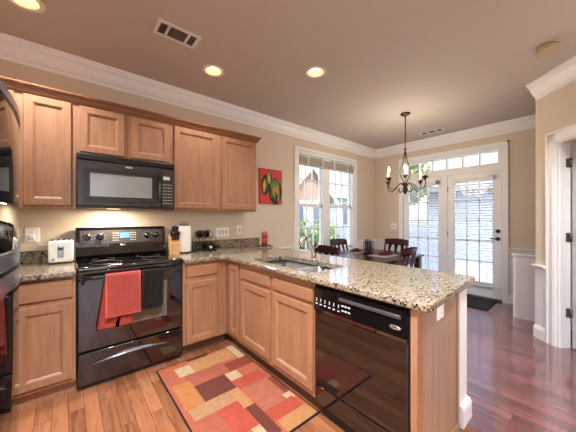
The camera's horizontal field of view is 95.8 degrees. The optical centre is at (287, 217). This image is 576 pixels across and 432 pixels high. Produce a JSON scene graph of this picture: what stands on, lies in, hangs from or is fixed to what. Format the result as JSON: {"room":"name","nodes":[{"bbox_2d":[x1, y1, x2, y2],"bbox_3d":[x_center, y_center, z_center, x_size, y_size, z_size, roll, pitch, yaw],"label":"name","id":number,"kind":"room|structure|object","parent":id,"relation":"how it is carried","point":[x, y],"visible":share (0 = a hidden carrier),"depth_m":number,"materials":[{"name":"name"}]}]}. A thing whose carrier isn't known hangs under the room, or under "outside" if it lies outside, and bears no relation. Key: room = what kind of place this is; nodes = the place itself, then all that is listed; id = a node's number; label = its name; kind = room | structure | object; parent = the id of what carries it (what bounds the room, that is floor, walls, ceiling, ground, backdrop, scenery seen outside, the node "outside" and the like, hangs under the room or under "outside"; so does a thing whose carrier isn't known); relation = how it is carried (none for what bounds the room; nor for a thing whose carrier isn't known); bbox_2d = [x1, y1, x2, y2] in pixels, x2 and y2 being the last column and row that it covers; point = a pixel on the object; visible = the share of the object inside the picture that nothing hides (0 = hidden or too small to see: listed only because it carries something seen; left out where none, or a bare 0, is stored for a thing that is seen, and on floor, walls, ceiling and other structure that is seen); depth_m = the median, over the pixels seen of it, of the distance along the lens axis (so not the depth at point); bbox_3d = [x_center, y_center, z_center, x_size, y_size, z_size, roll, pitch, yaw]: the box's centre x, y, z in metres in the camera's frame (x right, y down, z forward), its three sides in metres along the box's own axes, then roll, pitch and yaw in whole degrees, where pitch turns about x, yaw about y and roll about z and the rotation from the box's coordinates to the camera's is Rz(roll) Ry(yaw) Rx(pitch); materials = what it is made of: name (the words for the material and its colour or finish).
{"room":"kitchen","nodes":[
{"label":"kitchen","id":0,"kind":"room"},
{"bbox_2d":[0,59,374,316],"bbox_3d":[-0.463,-0.076,3.763,6.325,2.740,0.150,0,0,-40],"label":"wall","id":1,"kind":"structure","parent":0,"point":[274,151],"depth_m":3.23,"materials":[{"name":"beige paint"}]},
{"bbox_2d":[8,89,21,208],"bbox_3d":[-2.371,-0.513,1.849,0.660,0.875,0.315,0,0,-40],"label":"upper cabinet","id":2,"kind":"object","parent":1,"relation":"attached to","point":[14,94],"visible":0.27,"depth_m":1.95,"materials":[{"name":"brown wood"}]},
{"bbox_2d":[24,227,39,242],"bbox_3d":[-2.175,0.146,2.214,0.095,0.125,0.010,0,0,-40],"label":"wall outlet","id":3,"kind":"object","parent":1,"relation":"attached to","point":[27,231],"visible":0.99,"depth_m":2.21,"materials":[{"name":"white plastic"}]},
{"bbox_2d":[18,91,75,209],"bbox_3d":[-1.990,-0.513,2.171,0.337,0.875,0.315,0,0,-40],"label":"upper cabinet","id":4,"kind":"object","parent":1,"relation":"attached to","point":[47,132],"visible":0.97,"depth_m":2.05,"materials":[{"name":"brown wood"}]},
{"bbox_2d":[20,249,74,263],"bbox_3d":[-2.337,0.330,2.067,0.992,0.100,0.022,0,0,-40],"label":"backsplash","id":5,"kind":"structure","parent":1,"relation":"attached to","point":[38,255],"depth_m":2.21,"materials":[{"name":"stone"}]},
{"bbox_2d":[76,104,171,163],"bbox_3d":[-1.571,-0.741,2.525,0.760,0.420,0.315,0,0,-40],"label":"upper cabinet","id":6,"kind":"object","parent":1,"relation":"attached to","point":[98,131],"visible":0.88,"depth_m":2.36,"materials":[{"name":"brown wood"}]},
{"bbox_2d":[76,152,174,209],"bbox_3d":[-1.525,-0.304,2.470,0.754,0.448,0.448,0,0,-40],"label":"microwave","id":7,"kind":"object","parent":6,"relation":"attached to","point":[102,182],"visible":0.98,"depth_m":2.29,"materials":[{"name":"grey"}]},
{"bbox_2d":[0,76,261,143],"bbox_3d":[-1.530,-0.986,2.538,2.833,0.068,0.343,0,0,-40],"label":"crown molding","id":8,"kind":"structure","parent":1,"relation":"attached to","point":[10,83],"depth_m":2.32,"materials":[{"name":"brown wood"}]},
{"bbox_2d":[164,125,255,211],"bbox_3d":[-0.888,-0.513,3.100,1.026,0.875,0.315,0,0,-40],"label":"upper cabinet","id":9,"kind":"object","parent":1,"relation":"attached to","point":[213,173],"visible":0.97,"depth_m":2.94,"materials":[{"name":"brown wood"}]},
{"bbox_2d":[165,238,259,251],"bbox_3d":[-0.892,0.330,3.287,1.265,0.100,0.022,0,0,-40],"label":"backsplash","id":10,"kind":"structure","parent":1,"relation":"attached to","point":[244,241],"depth_m":3.41,"materials":[{"name":"stone"}]},
{"bbox_2d":[216,227,228,236],"bbox_3d":[-0.835,0.184,3.340,0.175,0.118,0.016,0,0,-40],"label":"light switch","id":11,"kind":"object","parent":1,"relation":"attached to","point":[220,232],"visible":1,"depth_m":3.34,"materials":[{"name":"white plastic"}]},
{"bbox_2d":[237,225,241,234],"bbox_3d":[-0.650,0.164,3.496,0.082,0.125,0.016,0,0,-40],"label":"light switch","id":12,"kind":"object","parent":1,"relation":"attached to","point":[239,227],"visible":1,"depth_m":3.50,"materials":[{"name":"white plastic"}]},
{"bbox_2d":[0,32,535,158],"bbox_3d":[1.379,-1.363,1.556,6.055,0.165,5.600,0,0,-40],"label":"trim","id":13,"kind":"structure","parent":1,"relation":"attached to","point":[14,49],"depth_m":3.05,"materials":[{"name":"white paint"}]},
{"bbox_2d":[259,168,281,204],"bbox_3d":[-0.252,-0.453,3.820,0.404,0.514,0.034,0,0,-40],"label":"painting","id":14,"kind":"object","parent":1,"relation":"attached to","point":[270,181],"visible":1,"depth_m":3.80,"materials":[{"name":"red"}]},
{"bbox_2d":[294,145,356,253],"bbox_3d":[0.707,-0.224,4.698,1.700,1.855,0.170,0,0,-40],"label":"window","id":15,"kind":"structure","parent":1,"relation":"in","point":[324,206],"depth_m":4.63,"materials":[{"name":"white paint"}]},
{"bbox_2d":[299,150,353,173],"bbox_3d":[0.723,-0.653,4.680,1.470,0.895,0.068,0,0,-40],"label":"window blind","id":16,"kind":"object","parent":15,"relation":"attached to","point":[305,161],"visible":0.88,"depth_m":4.58,"materials":[{"name":"white"}]},
{"bbox_2d":[357,239,384,243],"bbox_3d":[1.800,0.489,5.221,0.685,0.060,0.540,0,0,-40],"label":"trim","id":17,"kind":"structure","parent":1,"relation":"attached to","point":[374,240],"depth_m":5.50,"materials":[{"name":"white paint"}]},
{"bbox_2d":[0,0,575,148],"bbox_3d":[1.384,-1.461,1.612,6.375,0.030,5.920,0,0,-40],"label":"ceiling","id":18,"kind":"structure","parent":0,"point":[453,65],"depth_m":2.28,"materials":[{"name":"beige paint"}]},
{"bbox_2d":[8,0,45,12],"bbox_3d":[-1.753,-1.485,1.728,0.212,0.092,0.212,0,0,-40],"label":"recessed light","id":19,"kind":"object","parent":18,"relation":"in","point":[36,6],"visible":1,"depth_m":1.79,"materials":[{"name":"white"}]},
{"bbox_2d":[152,18,201,48],"bbox_3d":[-0.870,-1.440,2.047,0.320,0.012,0.180,0,0,-40],"label":"ceiling vent","id":20,"kind":"object","parent":18,"relation":"in","point":[168,30],"visible":1,"depth_m":2.04,"materials":[{"name":"white metal"}]},
{"bbox_2d":[202,65,223,76],"bbox_3d":[-0.734,-1.485,2.560,0.212,0.092,0.212,0,0,-40],"label":"recessed light","id":21,"kind":"object","parent":18,"relation":"in","point":[210,70],"visible":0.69,"depth_m":2.61,"materials":[{"name":"white"}]},
{"bbox_2d":[305,66,325,77],"bbox_3d":[0.273,-1.485,2.585,0.212,0.092,0.212,0,0,-40],"label":"recessed light","id":22,"kind":"object","parent":18,"relation":"in","point":[315,71],"visible":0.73,"depth_m":2.63,"materials":[{"name":"white"}]},
{"bbox_2d":[385,112,427,193],"bbox_3d":[1.626,-0.886,3.609,0.511,1.120,0.511,0,0,20],"label":"chandelier","id":23,"kind":"object","parent":18,"relation":"hanging from","point":[405,183],"visible":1,"depth_m":3.59,"materials":[{"name":"brown metal"}]},
{"bbox_2d":[418,128,444,134],"bbox_3d":[2.403,-1.443,4.363,0.140,0.005,0.370,0,0,-40],"label":"ceiling vent","id":24,"kind":"object","parent":18,"relation":"in","point":[439,129],"visible":1,"depth_m":4.35,"materials":[{"name":"white metal"}]},
{"bbox_2d":[536,40,559,54],"bbox_3d":[2.176,-1.418,2.182,0.144,0.056,0.144,0,0,-40],"label":"smoke detector","id":25,"kind":"object","parent":18,"relation":"attached to","point":[548,47],"visible":1,"depth_m":2.15,"materials":[{"name":"beige plastic"}]},
{"bbox_2d":[19,302,575,431],"bbox_3d":[1.382,1.354,1.591,6.305,0.120,5.850,0,0,-40],"label":"floor","id":26,"kind":"structure","parent":0,"point":[517,381],"depth_m":1.89,"materials":[{"name":"brown wood"}]},
{"bbox_2d":[0,80,19,431],"bbox_3d":[-1.397,0.416,0.810,0.769,1.756,0.760,0,0,-40],"label":"refrigerator","id":27,"kind":"object","parent":26,"relation":"on","point":[9,111],"visible":1,"depth_m":0.96,"materials":[{"name":"black"}]},
{"bbox_2d":[19,276,75,408],"bbox_3d":[-2.134,0.856,1.824,0.990,0.876,0.657,0,0,-40],"label":"base cabinet","id":28,"kind":"object","parent":26,"relation":"on","point":[47,307],"visible":0.72,"depth_m":1.80,"materials":[{"name":"brown wood"}]},
{"bbox_2d":[19,249,75,281],"bbox_3d":[-2.122,0.348,1.811,0.992,0.137,0.691,0,0,-40],"label":"countertop","id":29,"kind":"structure","parent":28,"relation":"on","point":[34,265],"depth_m":1.99,"materials":[{"name":"stone"}]},
{"bbox_2d":[29,235,73,264],"bbox_3d":[-1.987,0.262,2.186,0.286,0.236,0.280,0,0,-40],"label":"toaster","id":30,"kind":"object","parent":29,"relation":"on","point":[60,251],"visible":1,"depth_m":2.14,"materials":[{"name":"white plastic"}]},
{"bbox_2d":[75,226,182,390],"bbox_3d":[-1.436,0.692,2.359,0.761,1.205,0.682,0,0,-40],"label":"range","id":31,"kind":"object","parent":26,"relation":"on","point":[154,335],"visible":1,"depth_m":2.21,"materials":[{"name":"black metal"}]},
{"bbox_2d":[96,270,140,331],"bbox_3d":[-1.317,0.640,2.033,0.290,0.428,0.053,0,0,-40],"label":"dish towel","id":32,"kind":"object","parent":31,"relation":"hanging from","point":[121,294],"visible":0.99,"depth_m":2.03,"materials":[{"name":"red fabric"}]},
{"bbox_2d":[75,253,182,271],"bbox_3d":[-1.420,0.385,2.340,0.761,0.033,0.512,0,0,-40],"label":"cooktop","id":33,"kind":"object","parent":31,"relation":"in","point":[118,262],"depth_m":2.24,"materials":[{"name":"black glass"}]},
{"bbox_2d":[141,267,163,310],"bbox_3d":[-1.141,0.590,2.183,0.179,0.328,0.057,0,0,-40],"label":"dish towel","id":34,"kind":"object","parent":31,"relation":"hanging from","point":[151,279],"visible":1,"depth_m":2.17,"materials":[{"name":"grey fabric"}]},
{"bbox_2d":[180,260,225,355],"bbox_3d":[-1.002,0.856,2.780,0.439,0.876,0.657,0,0,-40],"label":"base cabinet","id":35,"kind":"object","parent":26,"relation":"on","point":[203,283],"visible":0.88,"depth_m":2.52,"materials":[{"name":"brown wood"}]},
{"bbox_2d":[227,260,244,351],"bbox_3d":[-0.326,0.856,2.764,0.611,0.876,0.276,0,0,-40],"label":"base cabinet","id":36,"kind":"object","parent":26,"relation":"on","point":[233,268],"visible":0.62,"depth_m":2.56,"materials":[{"name":"brown wood"}]},
{"bbox_2d":[156,344,319,431],"bbox_3d":[-0.450,1.288,1.952,0.710,0.012,1.205,0,0,-40],"label":"area rug","id":37,"kind":"object","parent":26,"relation":"on","point":[223,389],"visible":1,"depth_m":1.87,"materials":[{"name":"fabric"}]},
{"bbox_2d":[240,259,332,410],"bbox_3d":[0.085,0.856,2.276,0.611,0.876,1.000,0,0,-40],"label":"base cabinet","id":38,"kind":"object","parent":26,"relation":"on","point":[277,311],"visible":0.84,"depth_m":1.99,"materials":[{"name":"brown wood"}]},
{"bbox_2d":[165,238,474,312],"bbox_3d":[-0.050,0.348,2.289,1.265,0.137,2.633,0,0,-40],"label":"countertop","id":39,"kind":"structure","parent":38,"relation":"on","point":[423,290],"depth_m":1.74,"materials":[{"name":"stone"}]},
{"bbox_2d":[167,234,179,254],"bbox_3d":[-1.218,0.278,2.757,0.078,0.205,0.185,0,0,-40],"label":"knife block","id":40,"kind":"object","parent":39,"relation":"on","point":[173,247],"visible":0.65,"depth_m":2.70,"materials":[{"name":"brown wood"}]},
{"bbox_2d":[191,230,220,251],"bbox_3d":[-0.970,0.262,3.018,0.357,0.236,0.113,0,0,-40],"label":"wine rack","id":41,"kind":"object","parent":39,"relation":"on","point":[199,237],"visible":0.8,"depth_m":3.00,"materials":[{"name":"black metal"}]},
{"bbox_2d":[194,231,205,236],"bbox_3d":[-1.006,0.190,3.000,0.071,0.070,0.216,0,0,-40],"label":"wine bottle","id":42,"kind":"object","parent":41,"relation":"in","point":[202,234],"visible":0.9,"depth_m":2.97,"materials":[{"name":"black glass"}]},
{"bbox_2d":[201,243,211,248],"bbox_3d":[-0.945,0.335,3.051,0.071,0.070,0.216,0,0,-40],"label":"wine bottle","id":43,"kind":"object","parent":41,"relation":"in","point":[204,245],"visible":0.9,"depth_m":3.03,"materials":[{"name":"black glass"}]},
{"bbox_2d":[209,242,218,248],"bbox_3d":[-0.884,0.335,3.103,0.071,0.070,0.216,0,0,-40],"label":"wine bottle","id":44,"kind":"object","parent":41,"relation":"in","point":[215,245],"visible":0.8,"depth_m":3.06,"materials":[{"name":"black glass"}]},
{"bbox_2d":[265,260,331,271],"bbox_3d":[0.063,0.507,2.209,0.405,0.174,0.785,0,0,-40],"label":"sink","id":45,"kind":"object","parent":39,"relation":"in","point":[305,267],"visible":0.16,"depth_m":2.46,"materials":[{"name":"silver metal"}]},
{"bbox_2d":[265,260,314,268],"bbox_3d":[-0.044,0.508,2.336,0.405,0.172,0.453,0,0,-40],"label":"basin","id":46,"kind":"object","parent":45,"relation":"in","point":[285,263],"depth_m":2.53,"materials":[{"name":"silver metal"}]},
{"bbox_2d":[299,266,331,271],"bbox_3d":[0.217,0.508,2.026,0.405,0.172,0.308,0,0,-40],"label":"basin","id":47,"kind":"object","parent":45,"relation":"in","point":[314,268],"depth_m":2.22,"materials":[{"name":"silver metal"}]},
{"bbox_2d":[298,236,320,259],"bbox_3d":[0.178,0.268,2.307,0.206,0.224,0.118,0,0,-17],"label":"faucet","id":48,"kind":"object","parent":39,"relation":"on","point":[301,241],"visible":0.99,"depth_m":2.30,"materials":[{"name":"silver metal"}]},
{"bbox_3d":[-0.303,0.366,3.368,0.176,0.025,0.176,0,0,-40],"label":"candle holder","id":49,"kind":"object","parent":39,"relation":"on","visible":0},
{"bbox_2d":[262,232,267,244],"bbox_3d":[-0.303,0.262,3.368,0.078,0.185,0.078,0,0,-40],"label":"pillar candle","id":50,"kind":"object","parent":49,"relation":"on","point":[264,234],"visible":0.99,"depth_m":3.33,"materials":[{"name":"red wax"}]},
{"bbox_2d":[314,245,339,256],"bbox_3d":[0.675,0.828,3.604,0.521,0.936,0.450,0,0,-40],"label":"dining chair","id":51,"kind":"object","parent":26,"relation":"on","point":[320,249],"visible":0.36,"depth_m":3.41,"materials":[{"name":"brown wood"}]},
{"bbox_2d":[330,238,347,251],"bbox_3d":[1.019,0.828,4.314,0.450,0.936,0.521,0,0,-40],"label":"dining chair","id":52,"kind":"object","parent":26,"relation":"on","point":[333,242],"visible":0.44,"depth_m":4.53,"materials":[{"name":"brown wood"}]},
{"bbox_2d":[314,283,410,431],"bbox_3d":[0.583,0.858,1.636,0.599,0.873,0.616,0,0,-40],"label":"dishwasher","id":53,"kind":"object","parent":26,"relation":"on","point":[363,344],"visible":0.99,"depth_m":1.42,"materials":[{"name":"black plastic"}]},
{"bbox_2d":[328,249,423,268],"bbox_3d":[1.289,0.919,3.900,1.160,0.750,0.980,0,0,-40],"label":"dining table","id":54,"kind":"object","parent":26,"relation":"on","point":[393,260],"visible":0.26,"depth_m":3.66,"materials":[{"name":"brown wood"}]},
{"bbox_2d":[343,250,364,253],"bbox_3d":[1.091,0.541,4.165,0.400,0.004,0.280,0,0,-40],"label":"placemat","id":55,"kind":"object","parent":54,"relation":"on","point":[350,251],"visible":0.51,"depth_m":4.05,"materials":[{"name":"grey fabric"}]},
{"bbox_2d":[351,248,360,251],"bbox_3d":[1.107,0.507,4.178,0.150,0.053,0.260,0,0,38],"label":"napkin","id":56,"kind":"object","parent":55,"relation":"on","point":[355,249],"visible":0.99,"depth_m":4.13,"materials":[{"name":"red fabric"}]},
{"bbox_2d":[362,239,373,254],"bbox_3d":[1.202,0.429,3.879,0.100,0.229,0.150,0,0,-40],"label":"napkin holder","id":57,"kind":"object","parent":54,"relation":"on","point":[369,245],"visible":1,"depth_m":3.85,"materials":[{"name":"black metal"}]},
{"bbox_2d":[365,240,372,253],"bbox_3d":[1.202,0.435,3.879,0.044,0.193,0.120,0,0,-40],"label":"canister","id":58,"kind":"object","parent":57,"relation":"on","point":[368,244],"depth_m":3.84,"materials":[{"name":"brown glass"}]},
{"bbox_2d":[367,254,397,257],"bbox_3d":[1.368,0.541,3.744,0.400,0.004,0.280,0,0,-40],"label":"placemat","id":59,"kind":"object","parent":54,"relation":"on","point":[373,255],"visible":0.79,"depth_m":3.72,"materials":[{"name":"grey fabric"}]},
{"bbox_2d":[378,251,391,254],"bbox_3d":[1.414,0.507,3.783,0.260,0.053,0.150,0,0,-29],"label":"napkin","id":60,"kind":"object","parent":59,"relation":"on","point":[384,252],"visible":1,"depth_m":3.75,"materials":[{"name":"red fabric"}]},
{"bbox_2d":[384,238,408,265],"bbox_3d":[1.705,0.828,4.369,0.521,0.936,0.450,0,0,-40],"label":"dining chair","id":61,"kind":"object","parent":26,"relation":"on","point":[395,241],"visible":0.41,"depth_m":4.52,"materials":[{"name":"brown wood"}]},
{"bbox_2d":[397,247,417,266],"bbox_3d":[1.361,0.828,3.411,0.450,0.936,0.521,0,0,-40],"label":"dining chair","id":62,"kind":"object","parent":26,"relation":"on","point":[409,251],"visible":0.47,"depth_m":3.20,"materials":[{"name":"brown wood"}]},
{"bbox_2d":[411,294,458,431],"bbox_3d":[0.798,0.856,1.385,0.563,0.876,0.034,0,0,-40],"label":"end panel","id":63,"kind":"object","parent":26,"relation":"on","point":[434,343],"visible":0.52,"depth_m":1.34,"materials":[{"name":"brown wood"}]},
{"bbox_2d":[437,304,443,320],"bbox_3d":[0.809,0.479,1.375,0.085,0.112,0.010,0,0,-40],"label":"wall outlet","id":64,"kind":"object","parent":63,"relation":"attached to","point":[440,310],"visible":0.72,"depth_m":1.36,"materials":[{"name":"white plastic"}]},
{"bbox_2d":[467,296,496,310],"bbox_3d":[2.772,1.287,4.065,0.580,0.012,0.680,0,0,-40],"label":"door mat","id":65,"kind":"object","parent":26,"relation":"on","point":[475,302],"visible":0.49,"depth_m":3.89,"materials":[{"name":"black rubber"}]},
{"bbox_2d":[459,288,466,426],"bbox_3d":[0.289,0.856,2.628,0.140,0.876,2.555,0,0,-40],"label":"wall","id":66,"kind":"structure","parent":0,"point":[463,294],"depth_m":1.64,"materials":[{"name":"white paint"}]},
{"bbox_2d":[460,395,471,429],"bbox_3d":[0.304,1.226,2.627,0.162,0.135,2.577,0,0,-40],"label":"baseboard","id":67,"kind":"structure","parent":66,"relation":"attached to","point":[466,405],"depth_m":1.62,"materials":[{"name":"white paint"}]},
{"bbox_2d":[375,128,575,256],"bbox_3d":[3.789,-0.076,3.511,0.150,2.740,5.721,0,0,-40],"label":"wall","id":68,"kind":"structure","parent":0,"point":[522,144],"depth_m":3.91,"materials":[{"name":"beige paint"}]},
{"bbox_2d":[391,223,395,228],"bbox_3d":[2.152,0.174,5.322,0.016,0.118,0.118,0,0,-40],"label":"light switch","id":69,"kind":"object","parent":68,"relation":"attached to","point":[393,225],"visible":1,"depth_m":5.32,"materials":[{"name":"white plastic"}]},
{"bbox_2d":[357,242,535,295],"bbox_3d":[2.916,0.906,3.899,0.685,0.776,4.000,0,0,-40],"label":"trim","id":70,"kind":"structure","parent":68,"relation":"attached to","point":[377,245],"depth_m":3.92,"materials":[{"name":"white paint"}]},
{"bbox_2d":[403,147,501,271],"bbox_3d":[2.833,0.104,4.621,0.120,2.380,1.550,0,0,-40],"label":"window","id":71,"kind":"structure","parent":68,"relation":"in","point":[445,173],"depth_m":4.58,"materials":[{"name":"white paint"}]},
{"bbox_2d":[404,177,442,271],"bbox_3d":[2.546,0.263,4.921,0.044,1.998,0.700,0,0,-40],"label":"door","id":72,"kind":"structure","parent":71,"relation":"attached to","point":[440,198],"depth_m":4.83,"materials":[{"name":"white paint"}]},
{"bbox_2d":[407,180,439,270],"bbox_3d":[2.523,0.253,4.871,0.052,1.843,0.587,0,0,-40],"label":"door blind","id":73,"kind":"object","parent":71,"relation":"attached to","point":[437,182],"visible":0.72,"depth_m":4.83,"materials":[{"name":"white plastic"}]},
{"bbox_2d":[452,175,494,287],"bbox_3d":[3.029,0.212,4.271,0.052,1.763,0.577,0,0,-40],"label":"door blind","id":74,"kind":"object","parent":71,"relation":"attached to","point":[489,176],"visible":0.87,"depth_m":4.24,"materials":[{"name":"white plastic"}]},
{"bbox_2d":[447,170,501,299],"bbox_3d":[3.040,0.263,4.293,0.098,1.998,0.752,0,0,-40],"label":"door","id":75,"kind":"structure","parent":71,"relation":"attached to","point":[496,292],"depth_m":4.19,"materials":[{"name":"white paint"}]},
{"bbox_2d":[398,140,508,303],"bbox_3d":[2.775,0.064,4.575,0.028,2.460,1.705,0,0,-40],"label":"trim","id":76,"kind":"structure","parent":68,"relation":"attached to","point":[504,144],"depth_m":3.96,"materials":[{"name":"white paint"}]},
{"bbox_2d":[467,293,501,301],"bbox_3d":[2.833,1.279,4.621,0.180,0.030,1.550,0,0,-40],"label":"trim","id":77,"kind":"structure","parent":68,"relation":"attached to","point":[472,295],"depth_m":4.13,"materials":[{"name":"grey metal"}]},
{"bbox_2d":[508,295,512,304],"bbox_3d":[3.888,1.229,3.251,0.018,0.130,1.755,0,0,-40],"label":"baseboard","id":78,"kind":"structure","parent":68,"relation":"attached to","point":[510,297],"depth_m":3.90,"materials":[{"name":"white paint"}]},
{"bbox_2d":[508,248,535,253],"bbox_3d":[3.484,0.489,3.730,0.034,0.060,0.510,0,0,-40],"label":"trim","id":79,"kind":"structure","parent":68,"relation":"attached to","point":[526,251],"depth_m":3.80,"materials":[{"name":"white paint"}]},
{"bbox_2d":[512,253,571,329],"bbox_3d":[3.395,0.881,2.939,0.150,0.825,1.315,0,0,-40],"label":"wall","id":80,"kind":"structure","parent":0,"point":[523,272],"depth_m":3.31,"materials":[{"name":"white paint"}]},
{"bbox_2d":[536,80,575,265],"bbox_3d":[2.594,-0.076,0.782,0.115,2.740,4.140,0,0,5],"label":"wall","id":81,"kind":"structure","parent":0,"point":[556,110],"depth_m":2.74,"materials":[{"name":"beige paint"}]},
{"bbox_2d":[531,264,544,269],"bbox_3d":[2.680,0.526,2.777,0.050,0.045,0.150,0,0,5],"label":"trim","id":82,"kind":"structure","parent":81,"relation":"attached to","point":[537,266],"depth_m":2.77,"materials":[{"name":"white paint"}]},
{"bbox_2d":[533,324,544,341],"bbox_3d":[2.690,1.229,2.776,0.018,0.130,0.150,0,0,5],"label":"baseboard","id":83,"kind":"structure","parent":81,"relation":"attached to","point":[538,332],"depth_m":2.78,"materials":[{"name":"white paint"}]},
{"bbox_2d":[535,268,544,328],"bbox_3d":[2.702,0.921,2.775,0.006,0.746,0.150,0,0,5],"label":"trim","id":84,"kind":"structure","parent":81,"relation":"attached to","point":[539,274],"depth_m":2.78,"materials":[{"name":"white paint"}]},
{"bbox_2d":[526,55,575,99],"bbox_3d":[2.484,-1.363,0.806,0.108,0.165,4.088,0,0,5],"label":"trim","id":85,"kind":"structure","parent":81,"relation":"attached to","point":[563,74],"depth_m":2.57,"materials":[{"name":"white paint"}]},
{"bbox_2d":[545,124,575,348],"bbox_3d":[2.850,0.214,2.370,1.232,2.160,0.740,0,0,-40],"label":"door frame","id":86,"kind":"structure","parent":81,"relation":"in","point":[558,162],"depth_m":2.59,"materials":[{"name":"white paint"}]},
{"bbox_3d":[0.329,1.694,22.028,31.090,0.200,26.750,0,0,-40],"label":"lawn","id":87,"kind":"structure","parent":0,"visible":0},
{"bbox_2d":[300,218,318,248],"bbox_3d":[0.457,0.803,7.296,1.028,1.598,1.056,0,0,-40],"label":"shrub","id":88,"kind":"object","parent":87,"relation":"on","point":[302,231],"visible":0.23,"depth_m":7.11,"materials":[{"name":"green plant"}]},
{"bbox_2d":[300,166,337,227],"bbox_3d":[-0.866,-0.831,18.397,4.500,4.850,7.460,0,0,-40],"label":"neighbor house","id":89,"kind":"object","parent":87,"relation":"on","point":[308,169],"visible":0.16,"depth_m":15.89,"materials":[{"name":"white"}]},
{"bbox_2d":[311,225,339,245],"bbox_3d":[1.097,0.829,8.238,1.043,1.539,1.060,0,0,-40],"label":"shrub","id":90,"kind":"object","parent":87,"relation":"on","point":[332,233],"visible":0.07,"depth_m":8.08,"materials":[{"name":"green plant"}]},
{"bbox_2d":[314,219,337,237],"bbox_3d":[1.302,0.781,9.604,1.085,1.637,1.080,0,0,-40],"label":"shrub","id":91,"kind":"object","parent":87,"relation":"on","point":[316,220],"visible":0.07,"depth_m":9.60,"materials":[{"name":"green plant"}]},
{"bbox_2d":[330,171,346,223],"bbox_3d":[3.226,-1.306,22.967,6.150,5.800,7.750,0,0,-40],"label":"neighbor house","id":92,"kind":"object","parent":87,"relation":"on","point":[338,175],"visible":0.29,"depth_m":19.12,"materials":[{"name":"white"}]},
{"bbox_2d":[316,224,437,270],"bbox_3d":[2.748,0.919,9.056,0.080,1.350,5.100,0,0,-40],"label":"privacy fence","id":93,"kind":"object","parent":87,"relation":"on","point":[339,229],"visible":0.12,"depth_m":7.55,"materials":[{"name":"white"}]},
{"bbox_2d":[409,163,431,205],"bbox_3d":[4.157,-0.435,9.201,1.697,4.064,1.722,0,0,-40],"label":"tree","id":94,"kind":"object","parent":87,"relation":"on","point":[414,168],"visible":0.13,"depth_m":8.68,"materials":[{"name":"green plant"}]},
{"bbox_3d":[-1.134,0.214,2.838,0.150,0.332,0.150,0,0,-40],"label":"paper towel holder","id":95,"kind":"object","parent":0,"visible":0},
{"bbox_2d":[178,226,190,251],"bbox_3d":[-1.134,0.228,2.838,0.147,0.276,0.147,0,0,-40],"label":"paper towel roll","id":96,"kind":"object","parent":95,"relation":"on","point":[185,231],"visible":0.84,"depth_m":2.78,"materials":[{"name":"white paper"}]},
{"label":"outside","id":97,"kind":"structure","parent":0,"visible":0},
{"bbox_2d":[456,261,491,282],"bbox_3d":[16.932,1.669,7.251,24.765,0.250,17.250,0,0,-40],"label":"patio","id":98,"kind":"structure","parent":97,"point":[488,273],"depth_m":7.62,"materials":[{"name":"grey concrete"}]},
{"bbox_2d":[429,152,497,264],"bbox_3d":[11.492,-1.031,8.477,8.200,5.250,10.960,0,0,-40],"label":"neighbor house","id":99,"kind":"structure","parent":98,"relation":"on","point":[489,158],"depth_m":8.96,"materials":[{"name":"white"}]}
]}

